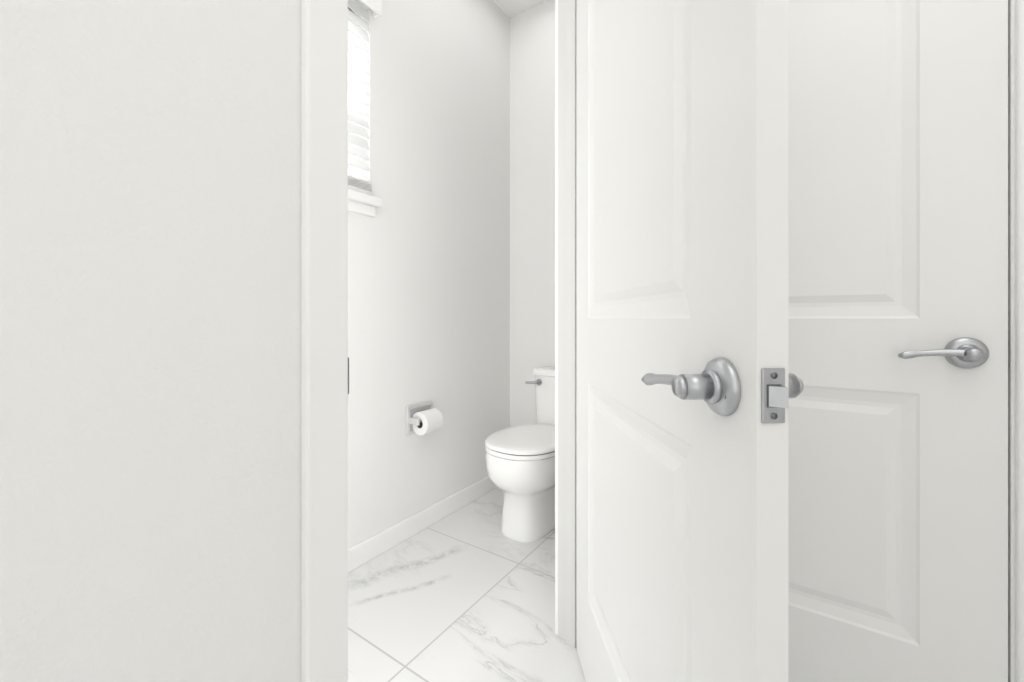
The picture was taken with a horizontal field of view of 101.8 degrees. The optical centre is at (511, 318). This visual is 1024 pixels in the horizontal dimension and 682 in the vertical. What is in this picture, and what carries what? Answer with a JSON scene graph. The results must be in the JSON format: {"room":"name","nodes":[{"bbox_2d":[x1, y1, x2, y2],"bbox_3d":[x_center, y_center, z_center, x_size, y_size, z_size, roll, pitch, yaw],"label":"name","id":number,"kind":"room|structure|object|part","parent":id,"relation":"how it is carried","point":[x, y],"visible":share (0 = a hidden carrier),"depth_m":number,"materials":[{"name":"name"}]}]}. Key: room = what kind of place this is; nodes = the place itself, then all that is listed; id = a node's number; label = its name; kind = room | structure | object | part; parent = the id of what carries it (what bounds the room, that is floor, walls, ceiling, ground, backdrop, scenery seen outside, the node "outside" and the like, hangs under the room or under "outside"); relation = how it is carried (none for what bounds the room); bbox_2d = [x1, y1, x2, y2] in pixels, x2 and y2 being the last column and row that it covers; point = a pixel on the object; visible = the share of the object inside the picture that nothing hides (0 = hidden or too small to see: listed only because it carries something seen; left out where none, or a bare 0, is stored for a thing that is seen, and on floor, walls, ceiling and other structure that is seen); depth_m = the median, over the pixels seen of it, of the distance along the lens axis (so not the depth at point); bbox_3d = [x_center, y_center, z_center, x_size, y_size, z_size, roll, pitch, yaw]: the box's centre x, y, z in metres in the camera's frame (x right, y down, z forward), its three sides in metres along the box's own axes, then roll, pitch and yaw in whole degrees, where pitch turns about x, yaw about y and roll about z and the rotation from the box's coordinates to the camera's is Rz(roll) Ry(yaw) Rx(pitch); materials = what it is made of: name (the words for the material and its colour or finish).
{"room":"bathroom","nodes":[
{"label":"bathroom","id":0,"kind":"room"},
{"bbox_2d":[0,0,300,681],"bbox_3d":[-0.584,-0.435,0.126,0.100,2.870,3.260,0,0,34],"label":"wall","id":1,"kind":"structure","parent":0,"point":[150,340],"depth_m":0.40,"materials":[{"name":"white paint"}]},
{"bbox_2d":[301,0,557,681],"bbox_3d":[-0.041,-0.252,0.936,0.132,2.503,0.946,0,0,34],"label":"door frame","id":2,"kind":"structure","parent":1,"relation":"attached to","point":[324,340],"depth_m":0.53,"materials":[{"name":"white paint"}]},
{"bbox_2d":[558,0,575,647],"bbox_3d":[-0.041,-0.230,0.936,0.104,2.460,0.860,0,0,34],"label":"door frame","id":3,"kind":"structure","parent":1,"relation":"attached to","point":[567,321],"depth_m":1.27,"materials":[{"name":"white paint"}]},
{"bbox_2d":[576,0,803,681],"bbox_3d":[0.241,-0.224,0.837,0.151,2.424,0.838,0,0,-4],"label":"door","id":4,"kind":"structure","parent":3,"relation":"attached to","point":[688,385],"depth_m":0.60,"materials":[{"name":"white paint"}]},
{"bbox_3d":[0.264,0.080,0.535,0.151,0.068,0.152,0,0,-4],"label":"handle","id":5,"kind":"part","parent":4,"relation":"part of","materials":[{"name":"grey metal"}]},
{"bbox_2d":[348,357,348,393],"bbox_3d":[-0.239,0.078,0.577,0.038,0.070,0.004,0,0,34],"label":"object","id":6,"kind":"structure","parent":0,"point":[348,375],"depth_m":0.57,"materials":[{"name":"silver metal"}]},
{"bbox_2d":[348,476,496,572],"bbox_3d":[-0.216,0.955,1.529,0.850,0.090,2.000,0,0,34],"label":"baseboard","id":7,"kind":"structure","parent":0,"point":[367,550],"depth_m":1.92,"materials":[{"name":"white paint"}]},
{"bbox_2d":[348,0,509,548],"bbox_3d":[-0.652,-0.435,1.821,0.200,2.870,2.200,0,0,34],"label":"wall","id":8,"kind":"structure","parent":0,"point":[429,281],"depth_m":2.02,"materials":[{"name":"white paint"}]},
{"bbox_2d":[348,7,351,166],"bbox_3d":[-0.882,-0.920,1.559,0.060,0.840,0.610,0,0,34],"label":"window","id":9,"kind":"structure","parent":8,"relation":"in","point":[349,75],"depth_m":1.78,"materials":[{"name":"white plastic"}]},
{"bbox_2d":[348,189,381,216],"bbox_3d":[-0.794,-0.464,1.500,0.151,0.077,0.680,0,0,34],"label":"window sill","id":10,"kind":"structure","parent":8,"relation":"attached to","point":[363,204],"depth_m":1.68,"materials":[{"name":"white paint"}]},
{"bbox_2d":[359,0,381,18],"bbox_3d":[-0.745,-1.312,1.467,0.040,0.095,0.670,0,0,34],"label":"blind valance","id":11,"kind":"object","parent":8,"relation":"attached to","point":[375,6],"visible":1,"depth_m":1.71,"materials":[{"name":"white"}]},
{"bbox_2d":[348,0,371,195],"bbox_3d":[-0.766,-0.920,1.482,0.056,0.834,0.600,0,0,34],"label":"window blind slats","id":12,"kind":"structure","parent":11,"relation":"hanging from","point":[358,180],"depth_m":1.69,"materials":[{"name":"white plastic"}]},
{"bbox_2d":[406,401,442,443],"bbox_3d":[-0.394,0.487,1.930,0.108,0.179,0.165,0,0,34],"label":"toilet paper holder","id":13,"kind":"object","parent":8,"relation":"attached to","point":[423,419],"visible":1,"depth_m":1.90,"materials":[{"name":"white paper"}]},
{"bbox_2d":[348,487,585,681],"bbox_3d":[0.108,1.030,0.529,3.100,0.060,5.100,0,0,34],"label":"floor","id":14,"kind":"structure","parent":0,"point":[466,593],"depth_m":1.43,"materials":[{"name":"tile"}]},
{"bbox_2d":[485,366,554,541],"bbox_3d":[0.146,0.637,2.061,0.374,0.728,0.695,0,0,34],"label":"toilet","id":15,"kind":"object","parent":14,"relation":"on","point":[520,463],"visible":0.65,"depth_m":1.87,"materials":[{"name":"white ceramic"}]},
{"bbox_3d":[0.096,0.578,1.986,0.374,0.048,0.497,0,0,34],"label":"seat","id":16,"kind":"part","parent":15,"relation":"part of","materials":[{"name":"white plastic"}]},
{"bbox_3d":[0.286,0.438,2.270,0.332,0.329,0.190,0,0,34],"label":"tank","id":17,"kind":"part","parent":15,"relation":"part of","materials":[{"name":"white ceramic"}]},
{"bbox_2d":[493,0,547,18],"bbox_3d":[0.108,-1.910,0.529,3.100,0.080,5.100,0,0,34],"label":"ceiling","id":18,"kind":"structure","parent":0,"point":[510,9],"depth_m":2.48,"materials":[{"name":"white paint"}]},
{"bbox_2d":[510,0,554,426],"bbox_3d":[0.409,-0.435,2.373,0.950,2.870,0.100,0,0,34],"label":"wall","id":19,"kind":"structure","parent":0,"point":[532,188],"depth_m":2.51,"materials":[{"name":"white paint"}]},
{"bbox_3d":[1.022,-0.435,0.952,1.650,2.870,0.100,0,0,34],"label":"wall","id":20,"kind":"structure","parent":0,"visible":0},
{"bbox_2d":[788,0,1007,681],"bbox_3d":[0.722,-0.224,1.118,0.807,2.424,0.151,0,0,34],"label":"door","id":21,"kind":"structure","parent":20,"relation":"in","point":[898,336],"depth_m":0.98,"materials":[{"name":"white paint"}]},
{"bbox_3d":[0.971,0.075,0.951,0.152,0.068,0.151,0,0,34],"label":"handle","id":22,"kind":"part","parent":21,"relation":"part of","materials":[{"name":"grey metal"}]},
{"bbox_2d":[1008,0,1023,681],"bbox_3d":[0.735,-0.252,1.136,0.939,2.503,0.118,0,0,34],"label":"door frame","id":23,"kind":"structure","parent":20,"relation":"attached to","point":[1019,340],"depth_m":0.87,"materials":[{"name":"white paint"}]}
]}

